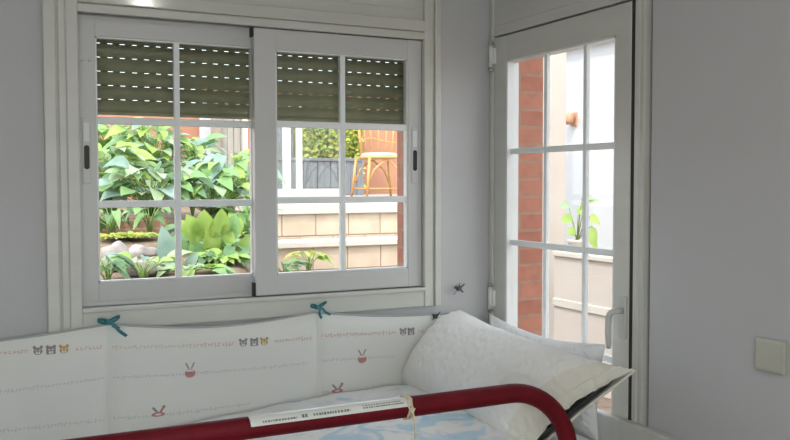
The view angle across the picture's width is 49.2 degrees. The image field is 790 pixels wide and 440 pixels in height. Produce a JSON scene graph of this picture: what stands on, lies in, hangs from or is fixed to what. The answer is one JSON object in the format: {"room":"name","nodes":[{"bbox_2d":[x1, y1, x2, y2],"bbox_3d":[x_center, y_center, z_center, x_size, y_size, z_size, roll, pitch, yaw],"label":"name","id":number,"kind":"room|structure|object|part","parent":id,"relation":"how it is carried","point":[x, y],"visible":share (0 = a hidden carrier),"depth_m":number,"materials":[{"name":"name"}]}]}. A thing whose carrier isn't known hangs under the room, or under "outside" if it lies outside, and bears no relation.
{"room":"child's bedroom","nodes":[
{"label":"child's bedroom","id":0,"kind":"room"},
{"bbox_2d":[0,301,449,439],"bbox_3d":[-0.598,0.508,2.866,1.820,0.438,0.052,-1,3,-26],"label":"bumper cover","id":1,"kind":"object","parent":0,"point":[109,377],"visible":0.8,"depth_m":2.81,"materials":[{"name":"fabric"}]},
{"bbox_3d":[-1.161,0.537,2.595,0.570,0.405,0.038,-1,3,-26],"label":"panel","id":2,"kind":"part","parent":1,"relation":"part of","materials":[{"name":"fabric"}]},
{"bbox_3d":[-0.589,0.523,2.877,0.704,0.406,0.040,-1,3,-26],"label":"panel","id":3,"kind":"part","parent":1,"relation":"part of","materials":[{"name":"fabric"}]},
{"bbox_3d":[-0.030,0.516,3.155,0.545,0.394,0.038,-1,3,-26],"label":"panel","id":4,"kind":"part","parent":1,"relation":"part of","materials":[{"name":"fabric"}]},
{"bbox_2d":[0,0,489,338],"bbox_3d":[-1.050,0.121,2.769,3.500,2.620,0.160,-1,3,-26],"label":"wall","id":5,"kind":"structure","parent":0,"point":[465,24],"depth_m":3.22,"materials":[{"name":"paint"}]},
{"bbox_2d":[41,0,440,332],"bbox_3d":[-0.485,-0.431,3.003,1.386,1.536,0.171,-1,3,-26],"label":"window","id":6,"kind":"structure","parent":5,"relation":"in","point":[263,45],"depth_m":2.94,"materials":[{"name":"white metal"}]},
{"bbox_3d":[-0.981,-0.220,2.744,0.026,0.210,0.006,-1,3,-26],"label":"pull plate","id":7,"kind":"part","parent":6,"relation":"part of","materials":[{"name":"white metal"}]},
{"bbox_3d":[-0.734,-0.194,2.887,0.615,0.925,0.030,-1,3,-26],"label":"sash","id":8,"kind":"part","parent":6,"relation":"part of","materials":[{"name":"white metal"}]},
{"bbox_2d":[96,39,403,123],"bbox_3d":[-0.508,-0.368,3.063,1.303,1.310,0.047,-1,3,-26],"label":"roller shutter","id":9,"kind":"object","parent":6,"relation":"attached to","point":[321,95],"visible":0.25,"depth_m":3.02,"materials":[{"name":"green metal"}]},
{"bbox_3d":[-0.196,-0.204,3.109,0.648,0.920,0.032,-1,3,-26],"label":"sash","id":10,"kind":"part","parent":6,"relation":"part of","materials":[{"name":"white metal"}]},
{"bbox_3d":[0.074,-0.242,3.223,0.026,0.210,0.006,-1,3,-26],"label":"pull plate","id":11,"kind":"part","parent":6,"relation":"part of","materials":[{"name":"white metal"}]},
{"bbox_2d":[208,0,422,19],"bbox_3d":[-0.446,-0.876,2.943,1.218,0.303,0.028,-1,3,-26],"label":"box","id":12,"kind":"object","parent":5,"relation":"attached to","point":[404,9],"visible":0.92,"depth_m":3.09,"materials":[{"name":"paint"}]},
{"bbox_2d":[454,284,464,293],"bbox_3d":[0.240,0.262,3.304,0.045,0.046,0.039,-1,3,-26],"label":"wall hook","id":13,"kind":"object","parent":5,"relation":"attached to","point":[458,287],"visible":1,"depth_m":3.29,"materials":[{"name":"metal"}]},
{"bbox_2d":[397,124,403,265],"bbox_3d":[-1.097,0.117,2.885,3.520,2.620,0.090,-1,3,-26],"label":"brick wall","id":14,"kind":"structure","parent":0,"point":[400,134],"depth_m":3.45,"materials":[{"name":"brick"}]},
{"bbox_2d":[518,57,542,335],"bbox_3d":[1.346,0.161,1.782,0.125,2.620,4.060,-1,3,-26],"label":"brick wall","id":15,"kind":"structure","parent":0,"point":[530,166],"depth_m":3.41,"materials":[{"name":"red brick"}]},
{"bbox_2d":[494,0,789,439],"bbox_3d":[1.283,0.166,1.661,0.095,2.620,3.900,-1,3,-26],"label":"wall","id":16,"kind":"structure","parent":0,"point":[720,236],"depth_m":2.35,"materials":[{"name":"paint"}]},
{"bbox_2d":[488,0,635,419],"bbox_3d":[0.555,0.360,3.023,0.108,2.096,0.796,-1,3,-26],"label":"door","id":17,"kind":"structure","parent":16,"relation":"in","point":[617,23],"depth_m":2.89,"materials":[{"name":"paint"}]},
{"bbox_3d":[0.684,0.338,2.692,0.046,0.130,0.044,-1,3,-26],"label":"handle","id":18,"kind":"part","parent":17,"relation":"part of","materials":[{"name":"white metal"}]},
{"bbox_3d":[0.712,0.305,2.693,0.011,0.135,0.028,-1,3,-26],"label":"handle plate","id":19,"kind":"part","parent":17,"relation":"part of","materials":[{"name":"white metal"}]},
{"bbox_2d":[489,0,652,426],"bbox_3d":[0.605,0.109,3.016,0.105,2.619,0.855,-1,3,-26],"label":"door frame","id":20,"kind":"structure","parent":16,"relation":"attached to","point":[507,17],"depth_m":2.64,"materials":[{"name":"paint"}]},
{"bbox_2d":[755,337,786,375],"bbox_3d":[0.958,0.347,2.201,0.015,0.085,0.090,-1,3,-26],"label":"light switch","id":21,"kind":"object","parent":16,"relation":"attached to","point":[770,354],"visible":1,"depth_m":2.19,"materials":[{"name":"beige plastic"}]},
{"bbox_3d":[-0.192,1.563,1.128,3.520,0.120,4.150,-1,3,-26],"label":"floor","id":22,"kind":"structure","parent":0,"visible":0},
{"bbox_2d":[574,409,683,439],"bbox_3d":[-0.321,1.038,2.463,2.098,0.812,1.015,-1,3,-26],"label":"bed","id":23,"kind":"object","parent":22,"relation":"on","point":[610,426],"visible":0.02,"depth_m":2.67,"materials":[{"name":"dark red painted metal"}]},
{"bbox_2d":[64,383,576,439],"bbox_3d":[-0.224,0.938,1.968,1.584,1.016,0.049,-1,3,-26],"label":"guard rail","id":24,"kind":"object","parent":23,"relation":"attached to","point":[303,420],"visible":1,"depth_m":1.99,"materials":[{"name":"metal"}]},
{"bbox_2d":[400,394,416,439],"bbox_3d":[0.031,0.519,2.073,0.024,0.200,0.067,-1,3,-26],"label":"cord","id":25,"kind":"object","parent":24,"relation":"hanging from","point":[411,409],"visible":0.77,"depth_m":2.05,"materials":[{"name":"beige fabric"}]},
{"bbox_2d":[550,434,589,439],"bbox_3d":[-0.331,0.858,2.490,2.010,0.286,0.875,-1,3,-26],"label":"mattress","id":26,"kind":"object","parent":23,"relation":"on","point":[578,437],"visible":0.02,"depth_m":2.77,"materials":[{"name":"white fabric"}]},
{"bbox_2d":[190,384,525,439],"bbox_3d":[-0.462,0.661,2.408,1.670,0.097,0.880,-1,3,-26],"label":"duvet","id":27,"kind":"object","parent":26,"relation":"on","point":[453,425],"visible":0.54,"depth_m":2.60,"materials":[{"name":"fabric"}]},
{"bbox_2d":[401,310,634,439],"bbox_3d":[0.338,0.510,2.793,0.316,0.327,1.000,-1,3,-26],"label":"pillow","id":28,"kind":"object","parent":26,"relation":"on","point":[460,351],"visible":0.74,"depth_m":2.61,"materials":[{"name":"white fabric"}]},
{"bbox_2d":[490,314,605,439],"bbox_3d":[0.485,0.515,2.925,0.111,0.304,0.655,-1,3,-26],"label":"pillow","id":29,"kind":"object","parent":26,"relation":"on","point":[586,422],"visible":0.2,"depth_m":2.70,"materials":[{"name":"white fabric"}]},
{"label":"outside","id":30,"kind":"structure","parent":0,"visible":0},
{"bbox_2d":[99,207,610,412],"bbox_3d":[-3.908,0.703,6.592,7.150,1.334,8.900,-1,3,-26],"label":"garden","id":31,"kind":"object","parent":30,"point":[604,404],"visible":0.05,"depth_m":5.90,"materials":[{"name":"soil"}]},
{"bbox_2d":[100,241,129,271],"bbox_3d":[-1.733,0.238,5.366,0.181,0.217,0.148,-1,3,-26],"label":"rock","id":32,"kind":"object","parent":31,"relation":"on","point":[117,246],"visible":0.41,"depth_m":5.32,"materials":[{"name":"grey stone"}]},
{"bbox_2d":[99,208,133,233],"bbox_3d":[-2.220,0.029,6.736,0.413,0.338,0.477,1,3,23],"label":"plant","id":33,"kind":"object","parent":31,"relation":"on","point":[111,218],"visible":0.62,"depth_m":6.71,"materials":[{"name":"green plant"}]},
{"bbox_3d":[-2.239,0.017,6.734,0.214,0.253,0.189,-1,3,-26],"label":"stem","id":34,"kind":"part","parent":33,"relation":"part of","materials":[{"name":"green plant"}]},
{"bbox_2d":[100,255,132,279],"bbox_3d":[-1.615,0.295,4.893,0.299,0.207,0.319,0,3,7],"label":"plant","id":35,"kind":"object","parent":31,"relation":"on","point":[118,265],"visible":0.67,"depth_m":4.85,"materials":[{"name":"green plant"}]},
{"bbox_3d":[-1.633,0.315,4.873,0.121,0.170,0.091,0,2,-5],"label":"stem","id":36,"kind":"part","parent":35,"relation":"part of","materials":[{"name":"green plant"}]},
{"bbox_2d":[98,124,155,210],"bbox_3d":[-2.792,-0.535,8.730,0.961,0.991,0.980,-1,3,-26],"label":"shrub","id":37,"kind":"object","parent":31,"relation":"on","point":[103,130],"visible":0.13,"depth_m":8.54,"materials":[{"name":"green plant"}]},
{"bbox_3d":[-2.794,-0.491,8.709,0.437,0.906,0.366,-1,3,-26],"label":"stem","id":38,"kind":"part","parent":37,"relation":"part of","materials":[{"name":"green plant"}]},
{"bbox_2d":[98,142,157,216],"bbox_3d":[-2.469,-0.299,7.450,0.957,0.776,0.806,-1,3,-26],"label":"shrub","id":39,"kind":"object","parent":31,"relation":"on","point":[130,149],"visible":0.21,"depth_m":7.42,"materials":[{"name":"green plant"}]},
{"bbox_3d":[-2.470,-0.260,7.415,0.461,0.702,0.336,-1,3,-26],"label":"stem","id":40,"kind":"part","parent":39,"relation":"part of","materials":[{"name":"green plant"}]},
{"bbox_2d":[100,231,158,240],"bbox_3d":[-2.034,0.121,6.539,0.590,0.076,0.417,-1,3,-26],"label":"ground cover","id":41,"kind":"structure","parent":31,"relation":"on","point":[127,236],"depth_m":6.51,"materials":[{"name":"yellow plant"}]},
{"bbox_3d":[-2.030,0.132,6.546,0.480,0.054,0.335,-1,3,-26],"label":"stem","id":42,"kind":"part","parent":41,"relation":"part of","materials":[{"name":"plant"}]},
{"bbox_2d":[99,216,167,233],"bbox_3d":[-2.404,0.167,6.875,1.155,0.376,0.110,-1,3,-26],"label":"kerb","id":43,"kind":"object","parent":31,"relation":"on","point":[157,224],"visible":0.18,"depth_m":6.97,"materials":[{"name":"beige stone"}]},
{"bbox_2d":[128,244,156,257],"bbox_3d":[-1.720,0.213,5.811,0.183,0.103,0.197,2,3,38],"label":"rock","id":44,"kind":"object","parent":31,"relation":"on","point":[135,250],"visible":0.74,"depth_m":5.76,"materials":[{"name":"grey stone"}]},
{"bbox_2d":[126,259,159,276],"bbox_3d":[-1.530,0.290,5.248,0.184,0.111,0.193,0,3,6],"label":"rock","id":45,"kind":"object","parent":31,"relation":"on","point":[153,271],"visible":0.44,"depth_m":5.18,"materials":[{"name":"grey stone"}]},
{"bbox_2d":[101,250,191,277],"bbox_3d":[-1.502,0.278,5.081,0.500,0.200,0.369,1,3,19],"label":"plant","id":46,"kind":"object","parent":31,"relation":"on","point":[126,255],"visible":0.73,"depth_m":5.05,"materials":[{"name":"green plant"}]},
{"bbox_3d":[-1.474,0.303,5.032,0.231,0.154,0.133,0,3,-7],"label":"stem","id":47,"kind":"part","parent":46,"relation":"part of","materials":[{"name":"green plant"}]},
{"bbox_2d":[121,207,173,231],"bbox_3d":[-1.931,-0.010,6.790,0.460,0.300,0.399,-1,3,-26],"label":"plant","id":48,"kind":"object","parent":31,"relation":"on","point":[136,210],"visible":0.76,"depth_m":6.75,"materials":[{"name":"green plant"}]},
{"bbox_3d":[-1.943,0.000,6.799,0.211,0.281,0.150,-1,3,-26],"label":"stem","id":49,"kind":"part","parent":48,"relation":"part of","materials":[{"name":"green plant"}]},
{"bbox_2d":[100,117,197,207],"bbox_3d":[-2.367,-0.490,8.269,0.915,0.999,0.914,-1,3,-26],"label":"shrub","id":50,"kind":"object","parent":31,"relation":"on","point":[163,134],"visible":0.37,"depth_m":8.15,"materials":[{"name":"green plant"}]},
{"bbox_3d":[-2.339,-0.450,8.273,0.503,0.918,0.378,-1,3,-26],"label":"stem","id":51,"kind":"part","parent":50,"relation":"part of","materials":[{"name":"green plant"}]},
{"bbox_2d":[99,156,214,215],"bbox_3d":[-2.036,-0.209,7.202,0.997,0.653,0.881,-1,3,-26],"label":"shrub","id":52,"kind":"object","parent":31,"relation":"on","point":[113,175],"visible":0.66,"depth_m":7.03,"materials":[{"name":"green plant"}]},
{"bbox_3d":[-2.026,-0.160,7.201,0.598,0.555,0.395,-1,3,-17],"label":"stem","id":53,"kind":"part","parent":52,"relation":"part of","materials":[{"name":"green plant"}]},
{"bbox_2d":[157,225,197,265],"bbox_3d":[-1.392,0.175,5.525,0.070,0.286,0.290,2,3,41],"label":"leaf plant","id":54,"kind":"object","parent":31,"relation":"on","point":[165,243],"visible":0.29,"depth_m":5.47,"materials":[{"name":"green plant"}]},
{"bbox_2d":[155,224,201,244],"bbox_3d":[-1.507,0.136,6.363,0.431,0.222,0.440,0,3,6],"label":"plant","id":55,"kind":"object","parent":31,"relation":"on","point":[170,226],"visible":0.08,"depth_m":6.24,"materials":[{"name":"green plant"}]},
{"bbox_2d":[153,262,235,276],"bbox_3d":[-1.270,0.328,5.375,0.573,0.121,0.453,-1,3,-26],"label":"plant","id":56,"kind":"object","parent":31,"relation":"on","point":[219,268],"visible":0.81,"depth_m":5.32,"materials":[{"name":"green plant"}]},
{"bbox_3d":[-1.278,0.319,5.362,0.335,0.045,0.232,-1,3,-26],"label":"stem","id":57,"kind":"part","parent":56,"relation":"part of","materials":[{"name":"green plant"}]},
{"bbox_2d":[160,133,229,216],"bbox_3d":[-2.077,-0.449,8.647,0.897,0.860,0.758,-1,3,-26],"label":"shrub","id":58,"kind":"object","parent":31,"relation":"on","point":[203,142],"visible":0.18,"depth_m":8.65,"materials":[{"name":"green plant"}]},
{"bbox_3d":[-2.033,-0.407,8.638,0.449,0.777,0.300,-1,3,-26],"label":"stem","id":59,"kind":"part","parent":58,"relation":"part of","materials":[{"name":"green plant"}]},
{"bbox_2d":[145,166,249,218],"bbox_3d":[-1.628,-0.187,7.560,1.075,0.571,0.901,-1,3,-26],"label":"shrub","id":60,"kind":"object","parent":31,"relation":"on","point":[226,181],"visible":0.48,"depth_m":7.46,"materials":[{"name":"green plant"}]},
{"bbox_3d":[-1.602,-0.140,7.545,0.557,0.479,0.440,-1,3,-26],"label":"stem","id":61,"kind":"part","parent":60,"relation":"part of","materials":[{"name":"green plant"}]},
{"bbox_2d":[174,208,249,255],"bbox_3d":[-1.264,0.114,5.978,0.593,0.393,0.136,-1,3,-26],"label":"leaf plant","id":62,"kind":"object","parent":31,"relation":"on","point":[207,228],"visible":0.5,"depth_m":5.96,"materials":[{"name":"green plant"}]},
{"bbox_2d":[211,103,220,152],"bbox_3d":[-2.413,-0.902,11.635,0.112,1.500,0.120,-1,3,-26],"label":"wooden post","id":63,"kind":"object","parent":31,"relation":"on","point":[213,129],"visible":0.02,"depth_m":11.58,"materials":[{"name":"beige wood"}]},
{"bbox_2d":[183,246,249,266],"bbox_3d":[-1.152,0.270,5.766,0.549,0.172,0.405,-2,3,-39],"label":"plant","id":64,"kind":"object","parent":31,"relation":"on","point":[215,254],"visible":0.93,"depth_m":5.70,"materials":[{"name":"green plant"}]},
{"bbox_2d":[155,148,286,214],"bbox_3d":[-1.602,-0.304,7.969,1.201,0.729,1.046,-1,3,-26],"label":"shrub","id":65,"kind":"object","parent":31,"relation":"on","point":[240,165],"visible":0.28,"depth_m":7.76,"materials":[{"name":"green plant"}]},
{"bbox_3d":[-1.535,-0.278,8.005,0.609,0.674,0.448,-1,3,-26],"label":"stem","id":66,"kind":"part","parent":65,"relation":"part of","materials":[{"name":"green plant"}]},
{"bbox_2d":[195,238,281,253],"bbox_3d":[-1.202,0.203,6.194,0.544,0.157,0.649,1,3,31],"label":"plant","id":67,"kind":"object","parent":31,"relation":"on","point":[236,245],"visible":0.13,"depth_m":6.01,"materials":[{"name":"green plant"}]},
{"bbox_2d":[237,206,249,237],"bbox_3d":[-1.216,0.048,7.046,0.486,0.348,0.527,0,2,1],"label":"shrub","id":68,"kind":"object","parent":31,"relation":"on","point":[246,230],"visible":0.32,"depth_m":7.00,"materials":[{"name":"green plant"}]},
{"bbox_3d":[-1.238,0.034,7.058,0.194,0.240,0.183,0,3,10],"label":"stem","id":69,"kind":"part","parent":68,"relation":"part of","materials":[{"name":"green plant"}]},
{"bbox_2d":[205,195,282,222],"bbox_3d":[-1.322,-0.044,7.410,0.757,0.384,0.605,-1,3,-26],"label":"shrub","id":70,"kind":"object","parent":31,"relation":"on","point":[230,210],"visible":0.19,"depth_m":7.29,"materials":[{"name":"green plant"}]},
{"bbox_2d":[278,259,309,271],"bbox_3d":[-1.212,0.552,9.122,0.511,0.274,0.458,-2,3,-37],"label":"plant","id":71,"kind":"object","parent":31,"relation":"on","point":[286,265],"visible":0.57,"depth_m":9.12,"materials":[{"name":"green plant"}]},
{"bbox_3d":[-1.188,0.566,9.131,0.240,0.247,0.162,-2,3,-32],"label":"stem","id":72,"kind":"part","parent":71,"relation":"part of","materials":[{"name":"green plant"}]},
{"bbox_2d":[284,250,334,270],"bbox_3d":[-0.982,0.474,9.637,0.505,0.291,0.411,1,3,21],"label":"plant","id":73,"kind":"object","parent":31,"relation":"on","point":[321,256],"visible":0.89,"depth_m":9.64,"materials":[{"name":"green plant"}]},
{"bbox_3d":[-0.986,0.487,9.663,0.211,0.263,0.168,1,3,19],"label":"stem","id":74,"kind":"part","parent":73,"relation":"part of","materials":[{"name":"green plant"}]},
{"bbox_2d":[234,202,396,239],"bbox_3d":[0.422,0.407,11.523,5.100,1.285,0.540,-1,3,-26],"label":"stone wall","id":75,"kind":"structure","parent":31,"relation":"on","point":[304,220],"depth_m":10.66,"materials":[{"name":"beige stone"}]},
{"bbox_2d":[278,236,396,271],"bbox_3d":[0.645,0.637,11.085,5.100,0.877,0.540,-1,3,-26],"label":"stone wall","id":76,"kind":"structure","parent":31,"relation":"on","point":[377,251],"depth_m":10.25,"materials":[{"name":"beige stone"}]},
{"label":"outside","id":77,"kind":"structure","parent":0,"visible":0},
{"bbox_3d":[2.629,1.351,5.899,5.780,0.120,10.400,-1,3,-26],"label":"terrace","id":78,"kind":"object","parent":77,"visible":0},
{"bbox_2d":[542,52,565,338],"bbox_3d":[1.108,-0.343,6.704,0.320,3.200,0.300,-1,3,-26],"label":"pillar","id":79,"kind":"structure","parent":78,"relation":"on","point":[557,180],"depth_m":6.60,"materials":[{"name":"beige paint"}]},
{"bbox_2d":[552,251,612,398],"bbox_3d":[1.847,0.801,5.041,0.200,1.055,2.800,-1,3,-26],"label":"wall","id":80,"kind":"structure","parent":78,"relation":"on","point":[567,300],"depth_m":5.99,"materials":[{"name":"paint"}]},
{"bbox_2d":[560,195,599,252],"bbox_3d":[1.319,0.032,6.047,0.140,0.436,0.443,-1,3,-26],"label":"potted plant","id":81,"kind":"object","parent":80,"relation":"on","point":[567,218],"visible":0.7,"depth_m":6.05,"materials":[{"name":"green plant"}]},
{"bbox_3d":[1.290,0.183,6.112,0.140,0.090,0.140,-1,3,-26],"label":"pot","id":82,"kind":"part","parent":81,"relation":"part of","materials":[{"name":"ceramic"}]},
{"bbox_3d":[1.308,0.006,6.036,0.038,0.322,0.258,-1,3,-26],"label":"stem","id":83,"kind":"part","parent":81,"relation":"part of","materials":[{"name":"green plant"}]},
{"bbox_2d":[565,42,614,249],"bbox_3d":[2.542,-0.288,5.954,0.220,3.150,5.100,-1,3,-26],"label":"wall","id":84,"kind":"structure","parent":78,"relation":"on","point":[602,57],"depth_m":7.47,"materials":[{"name":"white paint"}]},
{"bbox_2d":[566,112,576,125],"bbox_3d":[1.555,-0.901,7.696,0.115,0.120,0.100,-1,3,-26],"label":"wall lamp","id":85,"kind":"object","parent":84,"relation":"attached to","point":[571,118],"visible":0.88,"depth_m":7.67,"materials":[{"name":"ceramic"}]},
{"bbox_3d":[1.549,-0.906,7.692,0.100,0.110,0.100,-1,3,-26],"label":"lamp shade","id":86,"kind":"part","parent":85,"relation":"part of","materials":[{"name":"glass"}]},
{"bbox_3d":[1.600,-0.902,7.718,0.015,0.120,0.080,-1,3,-26],"label":"plate","id":87,"kind":"part","parent":85,"relation":"part of","materials":[{"name":"metal"}]},
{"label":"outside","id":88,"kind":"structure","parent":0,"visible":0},
{"bbox_2d":[245,194,396,198],"bbox_3d":[0.123,0.217,15.294,7.880,1.337,6.470,-1,3,-26],"label":"terrace","id":89,"kind":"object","parent":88,"point":[363,194],"depth_m":14.21,"materials":[{"name":"tile"}]},
{"bbox_2d":[98,115,249,200],"bbox_3d":[-5.179,-0.649,11.099,6.930,1.650,0.200,-1,3,-26],"label":"wall","id":90,"kind":"structure","parent":89,"relation":"on","point":[192,131],"depth_m":12.00,"materials":[{"name":"paint"}]},
{"bbox_2d":[199,118,210,199],"bbox_3d":[-2.622,-0.944,12.021,0.153,1.550,0.200,-1,3,-26],"label":"pier","id":91,"kind":"structure","parent":89,"relation":"on","point":[204,132],"depth_m":11.92,"materials":[{"name":"white"}]},
{"bbox_2d":[221,104,247,197],"bbox_3d":[-2.192,-0.887,11.745,0.363,1.460,0.080,-1,3,-26],"label":"fence","id":92,"kind":"object","parent":89,"relation":"on","point":[240,143],"visible":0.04,"depth_m":11.74,"materials":[{"name":"white wood"}]},
{"bbox_2d":[277,106,293,157],"bbox_3d":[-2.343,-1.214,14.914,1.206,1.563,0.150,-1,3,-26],"label":"shed","id":93,"kind":"object","parent":89,"relation":"on","point":[279,129],"visible":0.14,"depth_m":15.00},
{"bbox_2d":[195,89,396,193],"bbox_3d":[0.057,-0.822,16.597,7.731,3.300,0.200,-1,3,-26],"label":"wall","id":94,"kind":"structure","parent":89,"relation":"on","point":[378,180],"depth_m":16.30,"materials":[{"name":"orange brick"}]},
{"bbox_2d":[278,106,338,196],"bbox_3d":[-1.360,-1.091,13.200,1.154,1.463,0.120,-1,3,-26],"label":"screen","id":95,"kind":"object","parent":89,"relation":"on","point":[286,191],"visible":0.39,"depth_m":13.09,"materials":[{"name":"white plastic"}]},
{"bbox_3d":[-1.644,-1.084,13.059,0.112,1.463,0.080,-1,3,-26],"label":"post","id":96,"kind":"part","parent":95,"relation":"part of","materials":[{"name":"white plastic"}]},
{"bbox_3d":[-1.464,-1.088,13.148,0.081,1.463,0.080,-1,3,-26],"label":"post","id":97,"kind":"part","parent":95,"relation":"part of","materials":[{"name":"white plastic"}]},
{"bbox_3d":[-1.359,-0.418,13.229,1.154,0.116,0.120,-1,3,-26],"label":"rail","id":98,"kind":"part","parent":95,"relation":"part of","materials":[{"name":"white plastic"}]},
{"bbox_2d":[277,157,362,194],"bbox_3d":[-1.353,-0.721,14.359,1.795,0.623,0.080,-1,3,-26],"label":"fence","id":99,"kind":"object","parent":89,"relation":"on","point":[318,172],"visible":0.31,"depth_m":14.42,"materials":[{"name":"grey wood"}]},
{"bbox_3d":[-1.373,-1.006,14.337,1.751,0.050,0.080,-1,3,-26],"label":"rail","id":100,"kind":"part","parent":99,"relation":"part of","materials":[{"name":"white wood"}]},
{"bbox_2d":[294,107,366,188],"bbox_3d":[-1.181,-1.316,15.280,1.318,1.733,0.720,-1,3,-26],"label":"hedge","id":101,"kind":"object","parent":89,"relation":"on","point":[316,143],"visible":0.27,"depth_m":15.03,"materials":[{"name":"green plant"}]},
{"bbox_2d":[350,109,396,195],"bbox_3d":[-0.240,-0.998,12.661,0.690,1.326,0.647,-1,3,-26],"label":"rattan chair","id":102,"kind":"object","parent":89,"relation":"on","point":[378,155],"visible":0.7,"depth_m":12.71,"materials":[{"name":"wicker"}]},
{"bbox_3d":[-0.606,-0.628,12.758,0.117,0.580,0.044,0,2,2],"label":"leg","id":103,"kind":"part","parent":102,"relation":"part of","materials":[{"name":"wicker"}]},
{"bbox_3d":[-0.382,-0.609,12.308,0.044,0.580,0.117,2,3,35],"label":"leg","id":104,"kind":"part","parent":102,"relation":"part of","materials":[{"name":"wicker"}]},
{"bbox_3d":[-0.233,-0.916,12.650,0.614,0.040,0.614,-1,3,-26],"label":"seat","id":105,"kind":"part","parent":102,"relation":"part of","materials":[{"name":"wicker"}]},
{"bbox_2d":[361,152,396,155],"bbox_3d":[-0.233,-0.961,12.648,0.551,0.060,0.551,-1,3,-26],"label":"seat cushion","id":106,"kind":"object","parent":102,"relation":"on","point":[377,153],"depth_m":12.43,"materials":[{"name":"fabric"}]},
{"bbox_3d":[-0.082,-0.640,13.018,0.044,0.580,0.117,2,3,35],"label":"leg","id":107,"kind":"part","parent":102,"relation":"part of","materials":[{"name":"wicker"}]}
]}

